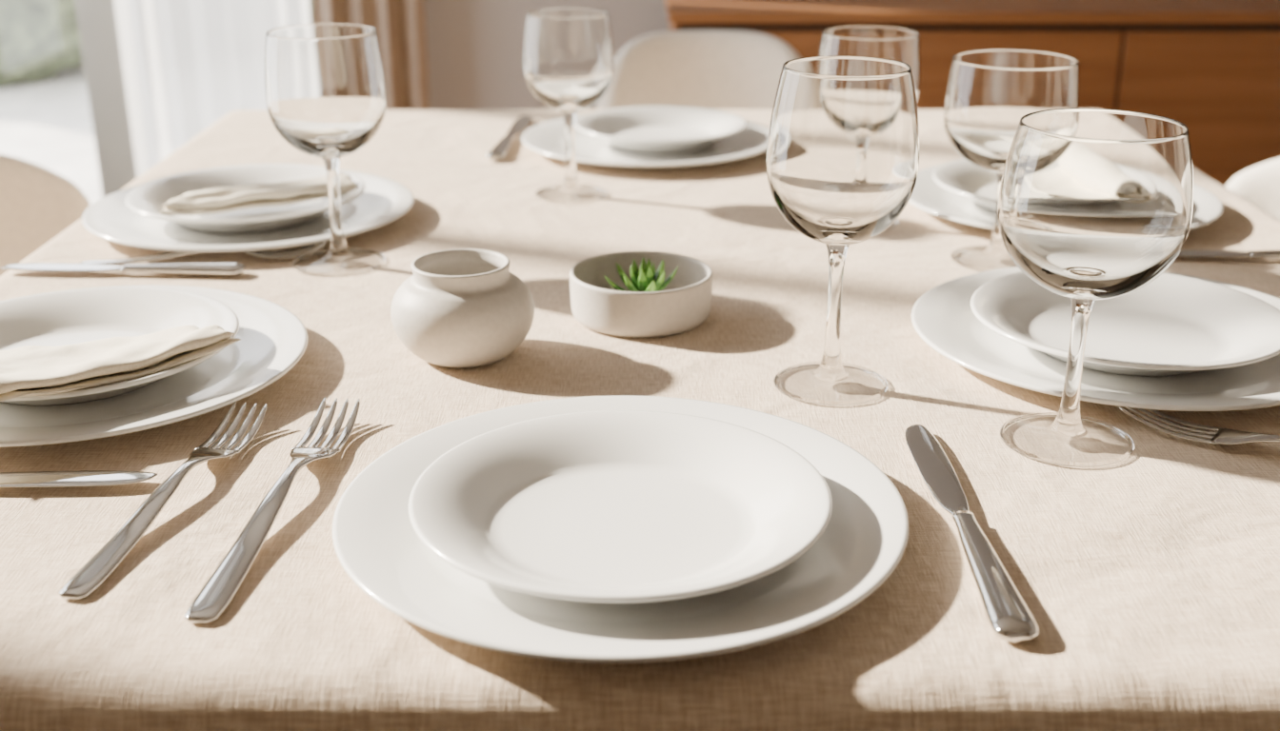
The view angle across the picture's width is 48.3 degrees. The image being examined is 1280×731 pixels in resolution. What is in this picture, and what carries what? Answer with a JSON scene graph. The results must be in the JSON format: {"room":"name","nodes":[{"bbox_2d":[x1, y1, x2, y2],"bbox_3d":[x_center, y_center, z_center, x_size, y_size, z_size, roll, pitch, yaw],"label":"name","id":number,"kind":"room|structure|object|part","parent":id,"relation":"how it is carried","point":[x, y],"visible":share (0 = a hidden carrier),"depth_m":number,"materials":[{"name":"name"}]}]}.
{"room":"dining room","nodes":[
{"label":"dining room","id":0,"kind":"room"},
{"bbox_2d":[424,0,669,109],"bbox_3d":[0.325,-1.501,3.253,4.450,2.750,0.150,0,21,0],"label":"wall","id":1,"kind":"structure","parent":0,"point":[475,48],"depth_m":3.45,"materials":[{"name":"grey paint"}]},
{"bbox_2d":[74,0,138,198],"bbox_3d":[-1.210,-1.381,3.278,1.180,2.390,0.070,0,21,0],"label":"frame","id":2,"kind":"object","parent":1,"relation":"attached to","point":[96,19],"visible":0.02,"depth_m":3.51,"materials":[{"name":"paint"}]},
{"bbox_3d":[-1.100,-2.603,2.679,1.544,0.044,0.132,0,21,0],"label":"curtain rod","id":3,"kind":"object","parent":1,"relation":"attached to","visible":0},
{"bbox_2d":[114,0,309,177],"bbox_3d":[-1.001,-1.383,3.132,0.456,2.577,0.028,0,21,0],"label":"sheer curtain","id":4,"kind":"object","parent":3,"relation":"hanging from","point":[188,65],"visible":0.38,"depth_m":3.39,"materials":[{"name":"white fabric"}]},
{"bbox_2d":[311,0,429,109],"bbox_3d":[-0.630,-1.368,3.093,0.264,2.577,0.066,0,21,0],"label":"curtain","id":5,"kind":"object","parent":3,"relation":"hanging from","point":[399,25],"visible":0.2,"depth_m":3.32,"materials":[{"name":"brown fabric"}]},
{"bbox_3d":[0.250,0.699,1.500,4.600,0.100,5.000,0,21,0],"label":"floor","id":6,"kind":"structure","parent":0,"visible":0},
{"bbox_2d":[0,153,91,276],"bbox_3d":[-0.754,0.091,1.920,0.434,0.735,0.458,0,21,0],"label":"dining chair","id":7,"kind":"object","parent":6,"relation":"on","point":[37,203],"visible":0.06,"depth_m":1.97,"materials":[{"name":"beige fabric"}]},
{"bbox_2d":[597,30,799,109],"bbox_3d":[0.120,-0.178,2.557,0.413,0.780,0.401,0,21,0],"label":"dining chair","id":8,"kind":"object","parent":6,"relation":"on","point":[711,70],"visible":0.07,"depth_m":2.57,"materials":[{"name":"beige fabric"}]},
{"bbox_2d":[665,0,1279,186],"bbox_3d":[1.035,-0.448,3.276,1.954,0.768,0.462,0,21,0],"label":"sideboard","id":9,"kind":"object","parent":6,"relation":"on","point":[1211,68],"visible":0.21,"depth_m":2.97,"materials":[{"name":"brown wood"}]},
{"bbox_3d":[0.543,-0.438,3.048,0.903,0.543,0.017,0,21,0],"label":"door panel","id":10,"kind":"part","parent":9,"relation":"part of","materials":[{"name":"brown wood"}]},
{"bbox_3d":[1.492,-0.438,3.048,0.977,0.543,0.017,0,21,0],"label":"door panel","id":11,"kind":"part","parent":9,"relation":"part of","materials":[{"name":"brown wood"}]},
{"bbox_2d":[1224,158,1279,220],"bbox_3d":[0.794,0.094,1.911,0.434,0.735,0.460,0,21,0],"label":"dining chair","id":12,"kind":"object","parent":6,"relation":"on","point":[1259,185],"visible":0.02,"depth_m":1.97,"materials":[{"name":"beige fabric"}]},
{"bbox_3d":[0.040,0.243,1.504,1.236,0.748,1.441,0,21,0],"label":"dining table","id":13,"kind":"object","parent":6,"relation":"on","visible":0},
{"bbox_2d":[0,109,1279,730],"bbox_3d":[0.037,0.080,1.443,1.344,0.404,1.549,0,21,0],"label":"tablecloth","id":14,"kind":"object","parent":13,"relation":"on","point":[1149,580],"visible":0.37,"depth_m":0.86,"materials":[{"name":"beige fabric"}]},
{"bbox_2d":[0,470,158,487],"bbox_3d":[-0.434,0.071,0.886,0.266,0.011,0.024,-1,21,-2],"label":"table knife","id":15,"kind":"object","parent":14,"relation":"on","point":[73,478],"visible":1,"depth_m":0.89,"materials":[{"name":"silver metal"}]},
{"bbox_2d":[1,261,245,276],"bbox_3d":[-0.471,-0.089,1.303,0.223,0.011,0.024,1,21,2],"label":"table knife","id":16,"kind":"object","parent":14,"relation":"on","point":[230,269],"visible":1,"depth_m":1.30,"materials":[{"name":"silver metal"}]},
{"bbox_2d":[0,284,307,447],"bbox_3d":[-0.416,-0.002,1.066,0.330,0.018,0.330,0,21,0],"label":"charger plate","id":17,"kind":"object","parent":14,"relation":"on","point":[273,340],"visible":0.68,"depth_m":1.01,"materials":[{"name":"white ceramic"}]},
{"bbox_2d":[0,286,239,405],"bbox_3d":[-0.418,-0.009,1.056,0.238,0.027,0.238,0,21,0],"label":"salad plate","id":18,"kind":"object","parent":17,"relation":"on","point":[80,315],"visible":0.67,"depth_m":1.12,"materials":[{"name":"white ceramic"}]},
{"bbox_2d":[0,324,240,401],"bbox_3d":[-0.388,-0.003,0.992,0.212,0.032,0.141,-13,24,-30],"label":"cloth napkin","id":19,"kind":"object","parent":18,"relation":"on","point":[27,370],"visible":1,"depth_m":0.99,"materials":[{"name":"beige fabric"}]},
{"bbox_2d":[58,402,266,599],"bbox_3d":[-0.285,0.075,0.869,0.030,0.014,0.244,3,21,8],"label":"fork","id":20,"kind":"object","parent":14,"relation":"on","point":[93,573],"visible":1,"depth_m":0.84,"materials":[{"name":"silver metal"}]},
{"bbox_2d":[79,240,325,265],"bbox_3d":[-0.409,-0.105,1.339,0.225,0.014,0.026,-3,21,-9],"label":"fork","id":21,"kind":"object","parent":14,"relation":"on","point":[269,253],"visible":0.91,"depth_m":1.33,"materials":[{"name":"silver metal"}]},
{"bbox_2d":[81,169,414,252],"bbox_3d":[-0.400,-0.159,1.476,0.330,0.018,0.330,0,21,0],"label":"charger plate","id":22,"kind":"object","parent":14,"relation":"on","point":[383,201],"visible":0.59,"depth_m":1.42,"materials":[{"name":"white ceramic"}]},
{"bbox_2d":[124,163,365,233],"bbox_3d":[-0.402,-0.168,1.467,0.238,0.027,0.238,0,21,0],"label":"salad plate","id":23,"kind":"object","parent":22,"relation":"on","point":[148,199],"visible":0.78,"depth_m":1.47,"materials":[{"name":"white ceramic"}]},
{"bbox_2d":[159,171,359,216],"bbox_3d":[-0.392,-0.175,1.457,0.204,0.022,0.062,-10,23,-25],"label":"cloth napkin","id":24,"kind":"object","parent":23,"relation":"on","point":[226,199],"visible":0.93,"depth_m":1.44,"materials":[{"name":"beige fabric"}]},
{"bbox_2d":[183,398,359,623],"bbox_3d":[-0.217,0.078,0.862,0.032,0.014,0.275,2,21,4],"label":"fork","id":25,"kind":"object","parent":14,"relation":"on","point":[217,592],"visible":1,"depth_m":0.83,"materials":[{"name":"silver metal"}]},
{"bbox_2d":[264,23,386,276],"bbox_3d":[-0.281,-0.196,1.298,0.106,0.214,0.106,-10,23,-25],"label":"wine glass","id":26,"kind":"object","parent":14,"relation":"on","point":[326,93],"visible":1,"depth_m":1.24,"materials":[{"name":"clear glass"}]},
{"bbox_2d":[390,248,534,367],"bbox_3d":[-0.136,-0.044,1.097,0.110,0.075,0.110,0,21,0],"label":"ceramic vase","id":27,"kind":"object","parent":14,"relation":"on","point":[458,308],"visible":1,"depth_m":1.06,"materials":[{"name":"white ceramic"}]},
{"bbox_2d":[485,115,532,160],"bbox_3d":[-0.166,-0.298,1.848,0.024,0.011,0.266,2,21,4],"label":"table knife","id":28,"kind":"object","parent":14,"relation":"on","point":[499,151],"visible":1,"depth_m":1.81,"materials":[{"name":"silver metal"}]},
{"bbox_2d":[523,7,614,202],"bbox_3d":[-0.076,-0.281,1.544,0.097,0.197,0.097,9,23,22],"label":"wine glass","id":29,"kind":"object","parent":14,"relation":"on","point":[569,56],"visible":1,"depth_m":1.49,"materials":[{"name":"clear glass"}]},
{"bbox_2d":[332,396,908,662],"bbox_3d":[-0.011,0.088,0.834,0.330,0.018,0.330,0,21,0],"label":"charger plate","id":30,"kind":"object","parent":14,"relation":"on","point":[375,541],"visible":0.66,"depth_m":0.76,"materials":[{"name":"white ceramic"}]},
{"bbox_2d":[408,410,832,602],"bbox_3d":[-0.011,0.083,0.814,0.238,0.027,0.238,0,21,0],"label":"salad plate","id":31,"kind":"object","parent":30,"relation":"on","point":[601,506],"visible":1,"depth_m":0.83,"materials":[{"name":"white ceramic"}]},
{"bbox_2d":[569,251,712,338],"bbox_3d":[0.001,-0.059,1.185,0.118,0.040,0.118,0,21,0],"label":"ceramic bowl","id":32,"kind":"object","parent":14,"relation":"on","point":[685,304],"visible":0.94,"depth_m":1.15,"materials":[{"name":"white ceramic"}]},
{"bbox_2d":[604,257,678,292],"bbox_3d":[0.003,-0.067,1.183,0.051,0.041,0.058,12,24,28],"label":"succulent plant","id":33,"kind":"object","parent":32,"relation":"in","point":[645,279],"visible":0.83,"depth_m":1.17,"materials":[{"name":"green plant"}]},
{"bbox_2d":[521,114,768,168],"bbox_3d":[0.012,-0.281,1.794,0.320,0.018,0.320,0,21,0],"label":"charger plate","id":34,"kind":"object","parent":14,"relation":"on","point":[548,138],"visible":0.61,"depth_m":1.75,"materials":[{"name":"white ceramic"}]},
{"bbox_2d":[575,105,746,154],"bbox_3d":[0.026,-0.293,1.794,0.216,0.027,0.216,0,21,0],"label":"salad plate","id":35,"kind":"object","parent":34,"relation":"on","point":[655,130],"visible":1,"depth_m":1.83,"materials":[{"name":"white ceramic"}]},
{"bbox_2d":[765,55,919,405],"bbox_3d":[0.140,-0.095,1.008,0.105,0.233,0.105,14,25,33],"label":"wine glass","id":36,"kind":"object","parent":14,"relation":"on","point":[842,158],"visible":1,"depth_m":0.95,"materials":[{"name":"clear glass"}]},
{"bbox_2d":[819,25,919,231],"bbox_3d":[0.226,-0.237,1.434,0.102,0.193,0.102,-10,23,-25],"label":"wine glass","id":37,"kind":"object","parent":14,"relation":"on","point":[898,44],"visible":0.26,"depth_m":1.38,"materials":[{"name":"clear glass"}]},
{"bbox_2d":[904,423,1038,642],"bbox_3d":[0.188,0.088,0.841,0.024,0.011,0.272,0,21,-1],"label":"table knife","id":38,"kind":"object","parent":14,"relation":"on","point":[1010,618],"visible":1,"depth_m":0.80,"materials":[{"name":"silver metal"}]},
{"bbox_2d":[943,49,1079,271],"bbox_3d":[0.336,-0.187,1.312,0.118,0.188,0.118,-4,21,-9],"label":"wine glass","id":39,"kind":"object","parent":14,"relation":"on","point":[989,91],"visible":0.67,"depth_m":1.26,"materials":[{"name":"clear glass"}]},
{"bbox_2d":[908,163,1222,230],"bbox_3d":[0.442,-0.175,1.518,0.330,0.018,0.330,0,21,0],"label":"charger plate","id":40,"kind":"object","parent":14,"relation":"on","point":[928,196],"visible":0.24,"depth_m":1.49,"materials":[{"name":"white ceramic"}]},
{"bbox_2d":[932,159,997,211],"bbox_3d":[0.430,-0.185,1.512,0.238,0.027,0.238,0,21,0],"label":"salad plate","id":41,"kind":"object","parent":40,"relation":"on","point":[960,177],"visible":0.27,"depth_m":1.55,"materials":[{"name":"white ceramic"}]},
{"bbox_2d":[997,108,1193,467],"bbox_3d":[0.285,-0.049,0.917,0.117,0.214,0.117,10,23,25],"label":"wine glass","id":42,"kind":"object","parent":14,"relation":"on","point":[1093,204],"visible":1,"depth_m":0.86,"materials":[{"name":"clear glass"}]},
{"bbox_2d":[911,267,1279,411],"bbox_3d":[0.380,-0.023,1.121,0.330,0.018,0.330,0,21,0],"label":"charger plate","id":43,"kind":"object","parent":14,"relation":"on","point":[944,318],"visible":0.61,"depth_m":1.05,"materials":[{"name":"white ceramic"}]},
{"bbox_2d":[970,271,1279,376],"bbox_3d":[0.377,-0.029,1.108,0.238,0.027,0.238,0,21,0],"label":"salad plate","id":44,"kind":"object","parent":43,"relation":"on","point":[1173,325],"visible":0.88,"depth_m":1.12,"materials":[{"name":"white ceramic"}]},
{"bbox_2d":[1119,406,1279,444],"bbox_3d":[0.444,0.059,0.913,0.270,0.014,0.030,14,25,32],"label":"fork","id":45,"kind":"object","parent":14,"relation":"on","point":[1174,427],"visible":1,"depth_m":0.96,"materials":[{"name":"silver metal"}]},
{"bbox_2d":[1178,249,1279,259],"bbox_3d":[0.574,-0.106,1.346,0.197,0.011,0.024,1,21,4],"label":"table knife","id":46,"kind":"object","parent":14,"relation":"on","point":[1273,253],"visible":0.74,"depth_m":1.34,"materials":[{"name":"silver metal"}]},
{"label":"outside","id":47,"kind":"structure","parent":0,"visible":0},
{"bbox_2d":[0,62,101,204],"bbox_3d":[-2.500,-1.609,7.791,13.000,0.100,8.300,0,21,0],"label":"ground","id":48,"kind":"structure","parent":47,"point":[47,124],"depth_m":6.14,"materials":[{"name":"white"}]},
{"bbox_2d":[0,0,82,87],"bbox_3d":[-3.303,-2.361,7.110,2.014,2.112,2.128,0,21,0],"label":"shrub","id":49,"kind":"object","parent":48,"relation":"on","point":[39,39],"visible":0.62,"depth_m":6.93,"materials":[{"name":"green plant"}]}
]}

